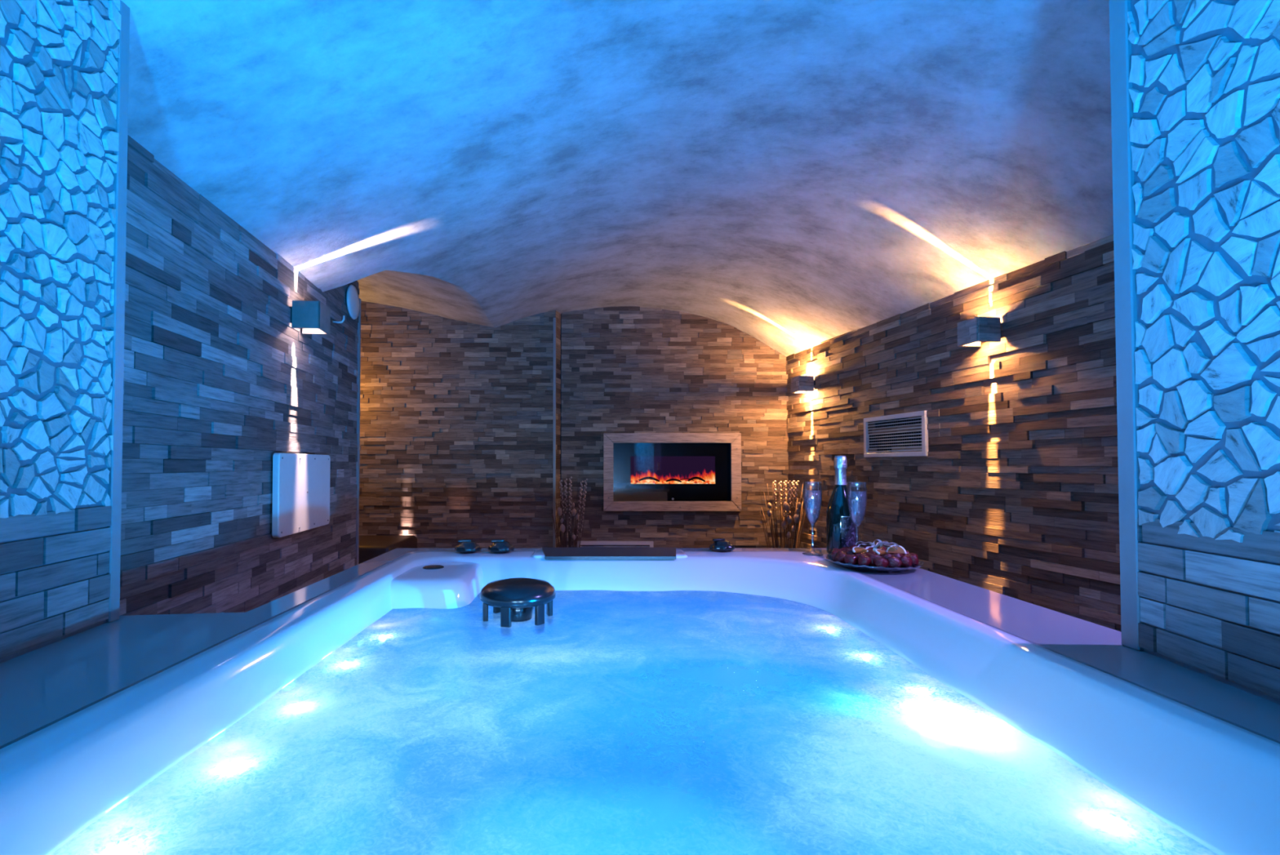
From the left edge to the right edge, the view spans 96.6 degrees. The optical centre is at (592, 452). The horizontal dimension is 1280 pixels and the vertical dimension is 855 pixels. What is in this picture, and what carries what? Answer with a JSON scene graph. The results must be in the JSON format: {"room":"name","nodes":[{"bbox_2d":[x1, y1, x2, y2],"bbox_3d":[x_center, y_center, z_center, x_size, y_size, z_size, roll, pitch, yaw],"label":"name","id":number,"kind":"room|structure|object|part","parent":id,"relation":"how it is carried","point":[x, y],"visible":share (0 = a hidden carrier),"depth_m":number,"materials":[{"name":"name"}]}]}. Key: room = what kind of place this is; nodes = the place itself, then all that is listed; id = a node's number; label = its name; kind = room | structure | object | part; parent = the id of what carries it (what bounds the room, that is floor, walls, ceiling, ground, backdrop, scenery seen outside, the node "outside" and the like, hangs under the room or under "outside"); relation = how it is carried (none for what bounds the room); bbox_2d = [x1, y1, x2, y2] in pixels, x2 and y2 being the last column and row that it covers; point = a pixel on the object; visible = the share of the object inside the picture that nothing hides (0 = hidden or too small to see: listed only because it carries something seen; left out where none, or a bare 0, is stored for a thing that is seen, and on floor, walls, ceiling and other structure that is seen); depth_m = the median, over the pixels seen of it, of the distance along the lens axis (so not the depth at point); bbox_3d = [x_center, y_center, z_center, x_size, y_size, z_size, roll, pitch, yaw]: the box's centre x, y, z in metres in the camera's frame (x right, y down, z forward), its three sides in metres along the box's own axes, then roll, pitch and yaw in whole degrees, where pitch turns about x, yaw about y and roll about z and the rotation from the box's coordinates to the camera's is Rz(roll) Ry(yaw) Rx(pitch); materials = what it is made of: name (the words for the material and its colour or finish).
{"room":"spa hot tub room","nodes":[
{"label":"spa hot tub room","id":0,"kind":"room"},
{"bbox_2d":[0,0,120,662],"bbox_3d":[-0.869,-0.393,0.330,0.110,1.400,1.550,0,-1,-8],"label":"wall","id":1,"kind":"structure","parent":0,"point":[59,141],"depth_m":0.95,"materials":[{"name":"stone"}]},
{"bbox_2d":[105,0,129,622],"bbox_3d":[-0.923,-0.377,1.108,0.010,1.400,0.024,0,-1,0],"label":"trim","id":2,"kind":"structure","parent":1,"relation":"attached to","point":[120,178],"depth_m":1.10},
{"bbox_2d":[119,135,359,615],"bbox_3d":[-1.190,0.107,1.093,0.129,2.232,4.218,0,-1,-5],"label":"wall","id":3,"kind":"structure","parent":0,"point":[219,380],"depth_m":1.81,"materials":[{"name":"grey wood"}]},
{"bbox_2d":[271,453,330,537],"bbox_3d":[-1.237,0.167,2.425,0.043,0.325,0.530,0,-1,-5],"label":"panel","id":4,"kind":"object","parent":3,"relation":"attached to","point":[300,482],"visible":1,"depth_m":2.35,"materials":[{"name":"white plastic"}]},
{"bbox_2d":[288,300,330,334],"bbox_3d":[-1.188,-0.566,2.384,0.130,0.112,0.112,0,-1,-5],"label":"wall lamp","id":5,"kind":"object","parent":3,"relation":"attached to","point":[313,317],"visible":1,"depth_m":2.33,"materials":[{"name":"grey metal"}]},
{"bbox_2d":[332,315,345,323],"bbox_3d":[-1.262,-0.662,2.823,0.063,0.039,0.010,0,-1,-5],"label":"wall hook","id":6,"kind":"object","parent":3,"relation":"attached to","point":[344,316],"visible":1,"depth_m":2.82,"materials":[{"name":"silver metal"}]},
{"bbox_2d":[346,284,359,319],"bbox_3d":[-1.299,-0.815,3.077,0.034,0.184,0.184,0,-1,-5],"label":"valve","id":7,"kind":"object","parent":3,"relation":"attached to","point":[352,295],"visible":1,"depth_m":3.04,"materials":[{"name":"white ceramic"}]},
{"bbox_2d":[355,297,360,564],"bbox_3d":[-1.323,0.197,3.197,0.018,2.140,0.018,0,-1,0],"label":"trim","id":8,"kind":"structure","parent":3,"relation":"attached to","point":[359,313],"depth_m":3.20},
{"bbox_2d":[359,301,555,547],"bbox_3d":[-1.448,0.002,4.535,2.305,2.585,0.132,0,-1,0],"label":"wall","id":9,"kind":"structure","parent":0,"point":[456,415],"depth_m":4.48,"materials":[{"name":"brown wood"}]},
{"bbox_2d":[552,317,555,546],"bbox_3d":[-0.300,0.114,4.467,0.022,2.360,0.022,0,-1,0],"label":"trim","id":10,"kind":"structure","parent":9,"relation":"attached to","point":[554,318],"depth_m":4.46,"materials":[{"name":"grey metal"}]},
{"bbox_2d":[555,310,560,546],"bbox_3d":[-0.286,0.023,4.543,0.024,2.543,0.124,0,-1,15],"label":"wall","id":11,"kind":"structure","parent":0,"point":[557,315],"depth_m":4.55,"materials":[{"name":"brown wood"}]},
{"bbox_2d":[120,0,1113,356],"bbox_3d":[-0.056,-1.172,1.811,5.129,0.805,5.680,0,-1,0],"label":"ceiling","id":12,"kind":"structure","parent":0,"point":[795,176],"depth_m":1.98,"materials":[{"name":"paint"}]},
{"bbox_2d":[560,306,789,547],"bbox_3d":[0.675,0.018,4.655,1.860,2.558,0.132,0,-1,0],"label":"wall","id":13,"kind":"structure","parent":0,"point":[625,369],"depth_m":4.60,"materials":[{"name":"brown wood"}]},
{"bbox_2d":[577,541,653,546],"bbox_3d":[0.177,0.859,4.569,0.620,0.300,0.033,0,-1,0],"label":"air vent","id":14,"kind":"object","parent":13,"relation":"in","point":[584,544],"visible":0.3,"depth_m":4.55,"materials":[{"name":"white metal"}]},
{"bbox_2d":[603,432,741,511],"bbox_3d":[0.638,0.154,4.571,1.100,0.623,0.052,0,-1,0],"label":"fireplace","id":15,"kind":"object","parent":13,"relation":"attached to","point":[642,471],"visible":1,"depth_m":4.57,"materials":[{"name":"brown wood"}]},
{"bbox_2d":[786,234,1121,631],"bbox_3d":[2.075,0.145,1.805,0.138,2.186,5.669,0,-1,-9],"label":"wall","id":16,"kind":"structure","parent":0,"point":[1015,493],"depth_m":2.65,"materials":[{"name":"brown wood"}]},
{"bbox_2d":[791,375,815,393],"bbox_3d":[1.571,-0.508,4.235,0.146,0.112,0.126,0,-1,-9],"label":"wall lamp","id":17,"kind":"object","parent":16,"relation":"attached to","point":[799,384],"visible":1,"depth_m":4.17,"materials":[{"name":"grey metal"}]},
{"bbox_2d":[863,410,928,457],"bbox_3d":[1.769,-0.101,3.336,0.034,0.247,0.530,0,-1,-9],"label":"air vent","id":18,"kind":"object","parent":16,"relation":"in","point":[883,442],"visible":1,"depth_m":3.30,"materials":[{"name":"white plastic"}]},
{"bbox_2d":[957,315,1002,346],"bbox_3d":[1.817,-0.565,2.666,0.146,0.112,0.126,0,-1,-9],"label":"wall lamp","id":19,"kind":"object","parent":16,"relation":"attached to","point":[971,332],"visible":1,"depth_m":2.61,"materials":[{"name":"grey metal"}]},
{"bbox_3d":[1.808,-0.565,2.664,0.112,0.112,0.112,0,-1,-9],"label":"lamp shade","id":20,"kind":"part","parent":19,"relation":"part of","materials":[{"name":"white glass"}]},
{"bbox_2d":[1127,0,1279,704],"bbox_3d":[0.842,-0.395,0.233,0.110,1.400,1.400,0,-1,8],"label":"wall","id":21,"kind":"structure","parent":0,"point":[1204,131],"depth_m":0.80,"materials":[{"name":"stone"}]},
{"bbox_2d":[1109,0,1143,650],"bbox_3d":[0.887,-0.380,0.946,0.016,1.400,0.032,0,-1,0],"label":"trim","id":22,"kind":"structure","parent":21,"relation":"attached to","point":[1122,106],"depth_m":0.94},
{"bbox_3d":[-0.200,1.290,1.873,5.200,0.100,6.200,0,-1,0],"label":"floor","id":23,"kind":"structure","parent":0,"visible":0},
{"bbox_2d":[358,535,417,564],"bbox_3d":[-1.920,0.942,3.921,1.250,0.680,0.600,0,-1,0],"label":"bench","id":24,"kind":"object","parent":23,"relation":"on","point":[371,547],"visible":0.15,"depth_m":3.80,"materials":[{"name":"wood"}]},
{"bbox_2d":[551,476,587,546],"bbox_3d":[-0.179,0.733,4.286,0.259,1.113,0.190,0,-1,-18],"label":"decorative branches","id":25,"kind":"object","parent":23,"relation":"on","point":[559,511],"visible":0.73,"depth_m":4.26,"materials":[{"name":"brown plant"}]},
{"bbox_3d":[-0.193,0.705,4.275,0.023,1.009,0.020,0,-1,0],"label":"stem","id":26,"kind":"part","parent":25,"relation":"part of","materials":[{"name":"brown plant"}]},
{"bbox_3d":[-0.185,0.782,4.277,0.012,0.856,0.018,-1,-2,42],"label":"stem","id":27,"kind":"part","parent":25,"relation":"part of","materials":[{"name":"brown plant"}]},
{"bbox_3d":[-0.180,0.769,4.285,0.013,0.881,0.006,0,-1,0],"label":"stem","id":28,"kind":"part","parent":25,"relation":"part of","materials":[{"name":"brown plant"}]},
{"bbox_3d":[-0.172,0.697,4.265,0.006,1.024,0.037,1,-1,-23],"label":"stem","id":29,"kind":"part","parent":25,"relation":"part of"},
{"bbox_3d":[-0.160,0.807,4.254,0.034,0.804,0.045,0,-1,0],"label":"stem","id":30,"kind":"part","parent":25,"relation":"part of","materials":[{"name":"brown plant"}]},
{"bbox_3d":[-0.138,0.716,4.273,0.065,0.988,0.023,0,-1,0],"label":"stem","id":31,"kind":"part","parent":25,"relation":"part of","materials":[{"name":"brown plant"}]},
{"bbox_3d":[-0.131,0.753,4.253,0.074,0.914,0.049,0,-1,0],"label":"stem","id":32,"kind":"part","parent":25,"relation":"part of","materials":[{"name":"brown plant"}]},
{"bbox_3d":[-0.106,0.738,4.253,0.109,0.943,0.049,0,-1,0],"label":"stem","id":33,"kind":"part","parent":25,"relation":"part of","materials":[{"name":"brown plant"}]},
{"bbox_2d":[0,537,1279,854],"bbox_3d":[-0.035,0.744,0.764,1.970,0.945,2.558,0,-1,0],"label":"hot tub","id":34,"kind":"object","parent":23,"relation":"on","point":[91,717],"visible":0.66,"depth_m":1.10,"materials":[{"name":"white plastic"}]},
{"bbox_2d":[390,562,483,675],"bbox_3d":[-0.455,0.497,1.675,0.270,0.300,0.390,0,-1,0],"label":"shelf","id":35,"kind":"object","parent":34,"relation":"attached to","point":[442,585],"depth_m":1.54,"materials":[{"name":"white plastic"}]},
{"bbox_3d":[-0.438,0.300,1.944,0.045,0.009,0.013,0,-1,-17],"label":"lever","id":36,"kind":"part","parent":34,"relation":"part of","materials":[{"name":"black plastic"}]},
{"bbox_3d":[-0.426,0.319,1.945,0.084,0.033,0.084,0,-1,22],"label":"diverter knob","id":37,"kind":"part","parent":34,"relation":"part of","materials":[{"name":"black plastic"}]},
{"bbox_3d":[-0.324,0.300,1.944,0.045,0.009,0.013,0,-1,-17],"label":"lever","id":38,"kind":"part","parent":34,"relation":"part of","materials":[{"name":"black plastic"}]},
{"bbox_3d":[-0.312,0.319,1.945,0.084,0.033,0.084,0,-1,22],"label":"diverter knob","id":39,"kind":"part","parent":34,"relation":"part of","materials":[{"name":"black plastic"}]},
{"bbox_2d":[49,590,1217,854],"bbox_3d":[0.041,0.395,0.705,1.140,0.007,2.017,0,-1,0],"label":"water","id":40,"kind":"object","parent":34,"relation":"in","point":[893,766],"visible":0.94,"depth_m":0.73,"materials":[{"name":"blue liquid"}]},
{"bbox_2d":[480,577,555,636],"bbox_3d":[-0.187,0.377,1.423,0.189,0.114,0.189,0,-1,0],"label":"stool","id":41,"kind":"object","parent":40,"relation":"on","point":[515,598],"visible":0.96,"depth_m":1.36,"materials":[{"name":"black plastic"}]},
{"bbox_3d":[-0.264,0.397,1.399,0.012,0.072,0.024,0,-1,-17],"label":"leg","id":42,"kind":"part","parent":41,"relation":"part of","materials":[{"name":"black plastic"}]},
{"bbox_3d":[-0.246,0.399,1.478,0.012,0.072,0.024,-1,-2,43],"label":"leg","id":43,"kind":"part","parent":41,"relation":"part of","materials":[{"name":"black plastic"}]},
{"bbox_3d":[-0.205,0.396,1.344,0.024,0.072,0.012,0,-1,13],"label":"leg","id":44,"kind":"part","parent":41,"relation":"part of","materials":[{"name":"black plastic"}]},
{"bbox_3d":[-0.127,0.397,1.368,0.012,0.072,0.024,-1,-2,43],"label":"leg","id":45,"kind":"part","parent":41,"relation":"part of","materials":[{"name":"black plastic"}]},
{"bbox_3d":[-0.109,0.398,1.447,0.012,0.072,0.024,0,-1,-17],"label":"leg","id":46,"kind":"part","parent":41,"relation":"part of","materials":[{"name":"black plastic"}]},
{"bbox_3d":[0.438,0.302,1.974,0.044,0.009,0.013,0,-1,-17],"label":"lever","id":47,"kind":"part","parent":34,"relation":"part of","materials":[{"name":"black plastic"}]},
{"bbox_3d":[0.449,0.320,1.976,0.082,0.033,0.082,0,-1,22],"label":"diverter knob","id":48,"kind":"part","parent":34,"relation":"part of","materials":[{"name":"black plastic"}]},
{"bbox_2d":[802,481,823,555],"bbox_3d":[0.733,0.217,1.896,0.067,0.242,0.067,0,-1,0],"label":"champagne flute","id":49,"kind":"object","parent":34,"relation":"on","point":[804,553],"visible":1,"depth_m":1.89,"materials":[{"name":"clear glass"}]},
{"bbox_2d":[802,481,822,524],"bbox_3d":[0.733,0.167,1.897,0.060,0.142,0.060,0,-1,0],"label":"bowl","id":50,"kind":"object","parent":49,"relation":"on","point":[803,482],"depth_m":1.89,"materials":[{"name":"clear glass"}]},
{"bbox_2d":[826,455,856,554],"bbox_3d":[0.834,0.174,1.911,0.092,0.331,0.093,0,-1,0],"label":"champagne bottle","id":51,"kind":"object","parent":34,"relation":"on","point":[841,530],"visible":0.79,"depth_m":1.88,"materials":[{"name":"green glass"}]},
{"bbox_2d":[846,481,866,537],"bbox_3d":[0.851,0.215,1.831,0.067,0.242,0.067,0,-1,0],"label":"champagne flute","id":52,"kind":"object","parent":34,"relation":"on","point":[847,482],"visible":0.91,"depth_m":1.83,"materials":[{"name":"clear glass"}]},
{"bbox_2d":[826,554,924,572],"bbox_3d":[0.822,0.322,1.666,0.258,0.024,0.258,0,-1,0],"label":"glass plate","id":53,"kind":"object","parent":34,"relation":"on","point":[862,567],"visible":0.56,"depth_m":1.58,"materials":[{"name":"clear glass"}]},
{"bbox_2d":[831,549,838,560],"bbox_3d":[0.731,0.308,1.696,0.040,0.038,0.036,0,-1,9],"label":"strawberry","id":54,"kind":"object","parent":53,"relation":"on","point":[834,551],"visible":0.47,"depth_m":1.69,"materials":[{"name":"red food"}]},
{"bbox_2d":[834,550,846,563],"bbox_3d":[0.726,0.303,1.657,0.041,0.039,0.038,1,-2,-41],"label":"strawberry","id":55,"kind":"object","parent":53,"relation":"on","point":[839,556],"visible":0.66,"depth_m":1.65,"materials":[{"name":"red food"}]},
{"bbox_2d":[844,554,857,564],"bbox_3d":[0.736,0.307,1.623,0.036,0.037,0.040,-1,-1,34],"label":"strawberry","id":56,"kind":"object","parent":53,"relation":"on","point":[848,558],"visible":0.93,"depth_m":1.61,"materials":[{"name":"red food"}]},
{"bbox_2d":[844,550,857,554],"bbox_3d":[0.759,0.303,1.666,0.038,0.037,0.037,1,-1,-26],"label":"strawberry","id":57,"kind":"object","parent":53,"relation":"on","point":[847,552],"visible":0.26,"depth_m":1.66,"materials":[{"name":"red food"}]},
{"bbox_2d":[855,552,866,564],"bbox_3d":[0.769,0.304,1.632,0.034,0.034,0.038,-1,-1,28],"label":"strawberry","id":58,"kind":"object","parent":53,"relation":"on","point":[856,554],"visible":0.23,"depth_m":1.62,"materials":[{"name":"red food"}]},
{"bbox_2d":[852,546,868,552],"bbox_3d":[0.770,0.280,1.647,0.047,0.014,0.024,0,-1,-11],"label":"slice","id":59,"kind":"object","parent":58,"relation":"on","point":[855,549],"visible":1,"depth_m":1.64,"materials":[{"name":"orange food"}]},
{"bbox_2d":[857,554,871,565],"bbox_3d":[0.761,0.302,1.594,0.035,0.036,0.040,-1,-1,34],"label":"strawberry","id":60,"kind":"object","parent":53,"relation":"on","point":[863,559],"visible":0.94,"depth_m":1.58,"materials":[{"name":"red food"}]},
{"bbox_2d":[865,549,877,554],"bbox_3d":[0.831,0.306,1.692,0.035,0.037,0.039,1,-1,-34],"label":"strawberry","id":61,"kind":"object","parent":53,"relation":"on","point":[870,551],"visible":0.2,"depth_m":1.69,"materials":[{"name":"red food"}]},
{"bbox_2d":[867,553,880,566],"bbox_3d":[0.795,0.302,1.609,0.035,0.036,0.038,0,-1,4],"label":"strawberry","id":62,"kind":"object","parent":53,"relation":"on","point":[872,556],"visible":0.5,"depth_m":1.60,"materials":[{"name":"red food"}]},
{"bbox_2d":[872,555,888,567],"bbox_3d":[0.792,0.306,1.573,0.035,0.037,0.040,1,-1,-34],"label":"strawberry","id":63,"kind":"object","parent":53,"relation":"on","point":[878,561],"visible":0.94,"depth_m":1.56,"materials":[{"name":"red food"}]},
{"bbox_2d":[881,552,894,559],"bbox_3d":[0.831,0.299,1.604,0.038,0.034,0.033,-1,-1,34],"label":"strawberry","id":64,"kind":"object","parent":53,"relation":"on","point":[886,556],"visible":0.23,"depth_m":1.59,"materials":[{"name":"red food"}]},
{"bbox_2d":[887,555,902,567],"bbox_3d":[0.831,0.302,1.573,0.036,0.035,0.040,0,-1,0],"label":"strawberry","id":65,"kind":"object","parent":53,"relation":"on","point":[893,561],"visible":0.94,"depth_m":1.56,"materials":[{"name":"red food"}]},
{"bbox_2d":[892,552,902,558],"bbox_3d":[0.863,0.300,1.618,0.038,0.034,0.034,-1,-2,39],"label":"strawberry","id":66,"kind":"object","parent":53,"relation":"on","point":[898,555],"visible":0.27,"depth_m":1.60,"materials":[{"name":"red food"}]},
{"bbox_2d":[898,555,912,567],"bbox_3d":[0.866,0.301,1.581,0.039,0.035,0.036,-1,-1,34],"label":"strawberry","id":67,"kind":"object","parent":53,"relation":"on","point":[906,560],"visible":0.73,"depth_m":1.57,"materials":[{"name":"red food"}]},
{"bbox_2d":[908,553,919,565],"bbox_3d":[0.897,0.301,1.604,0.040,0.035,0.037,0,-1,-7],"label":"strawberry","id":68,"kind":"object","parent":53,"relation":"on","point":[914,557],"visible":0.56,"depth_m":1.59,"materials":[{"name":"red food"}]},
{"label":"strawberry","id":69,"kind":"object","parent":53,"relation":"on","visible":0},
{"bbox_2d":[855,538,899,551],"bbox_3d":[0.825,0.269,1.641,0.126,0.038,0.071,0,-1,0],"label":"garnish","id":70,"kind":"object","parent":69,"relation":"on","point":[873,545],"visible":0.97,"depth_m":1.65,"materials":[{"name":"white food"}]},
{"bbox_2d":[875,548,886,554],"bbox_3d":[0.821,0.282,1.626,0.042,0.013,0.021,1,-1,-34],"label":"slice","id":71,"kind":"object","parent":69,"relation":"on","point":[878,551],"visible":1,"depth_m":1.62,"materials":[{"name":"orange food"}]},
{"label":"strawberry","id":72,"kind":"object","parent":53,"relation":"on","visible":0},
{"bbox_2d":[886,544,906,554],"bbox_3d":[0.877,0.279,1.643,0.052,0.025,0.017,-1,-1,29],"label":"slice","id":73,"kind":"object","parent":72,"relation":"on","point":[891,549],"visible":0.95,"depth_m":1.64,"materials":[{"name":"orange food"}]},
{"bbox_2d":[759,480,808,547],"bbox_3d":[1.406,0.745,4.185,0.342,1.086,0.199,0,-1,0],"label":"bouquet","id":74,"kind":"object","parent":23,"relation":"on","point":[796,517],"visible":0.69,"depth_m":4.16,"materials":[{"name":"brown plant"}]},
{"bbox_3d":[1.337,0.833,4.154,0.105,0.749,0.045,0,-1,0],"label":"stem","id":75,"kind":"part","parent":74,"relation":"part of","materials":[{"name":"brown plant"}]},
{"bbox_3d":[1.337,0.805,4.154,0.104,0.805,0.045,0,-1,0],"label":"stem","id":76,"kind":"part","parent":74,"relation":"part of","materials":[{"name":"brown plant"}]},
{"bbox_3d":[1.349,0.719,4.157,0.089,0.977,0.044,0,-1,0],"label":"stem","id":77,"kind":"part","parent":74,"relation":"part of","materials":[{"name":"brown plant"}]},
{"bbox_3d":[1.366,0.709,4.179,0.065,0.997,0.015,0,-1,0],"label":"stem","id":78,"kind":"part","parent":74,"relation":"part of","materials":[{"name":"brown plant"}]},
{"bbox_3d":[1.359,0.716,4.174,0.074,0.984,0.022,0,-1,0],"label":"stem","id":79,"kind":"part","parent":74,"relation":"part of","materials":[{"name":"brown plant"}]},
{"bbox_3d":[1.389,0.712,4.173,0.033,0.992,0.023,0,-1,0],"label":"stem","id":80,"kind":"part","parent":74,"relation":"part of","materials":[{"name":"brown plant"}]},
{"bbox_3d":[1.385,0.746,4.159,0.039,0.922,0.041,0,-1,0],"label":"stem","id":81,"kind":"part","parent":74,"relation":"part of","materials":[{"name":"brown plant"}]},
{"bbox_3d":[1.412,0.731,4.219,0.013,0.956,0.049,0,-1,0],"label":"stem","id":82,"kind":"part","parent":74,"relation":"part of","materials":[{"name":"brown plant"}]},
{"bbox_3d":[1.413,0.709,4.180,0.007,0.997,0.015,1,-2,-41],"label":"stem","id":83,"kind":"part","parent":74,"relation":"part of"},
{"bbox_3d":[1.448,0.709,4.181,0.061,0.997,0.012,0,-1,0],"label":"stem","id":84,"kind":"part","parent":74,"relation":"part of","materials":[{"name":"brown plant"}]},
{"bbox_3d":[1.465,0.709,4.176,0.083,0.997,0.019,0,-1,0],"label":"stem","id":85,"kind":"part","parent":74,"relation":"part of","materials":[{"name":"brown plant"}]},
{"bbox_3d":[1.502,0.772,4.204,0.134,0.872,0.031,0,-1,0],"label":"stem","id":86,"kind":"part","parent":74,"relation":"part of","materials":[{"name":"brown plant"}]},
{"bbox_3d":[1.489,0.792,4.150,0.118,0.831,0.052,0,-1,0],"label":"stem","id":87,"kind":"part","parent":74,"relation":"part of","materials":[{"name":"brown plant"}]},
{"bbox_3d":[1.504,0.719,4.167,0.138,0.977,0.030,0,-1,0],"label":"stem","id":88,"kind":"part","parent":74,"relation":"part of","materials":[{"name":"brown plant"}]}
]}

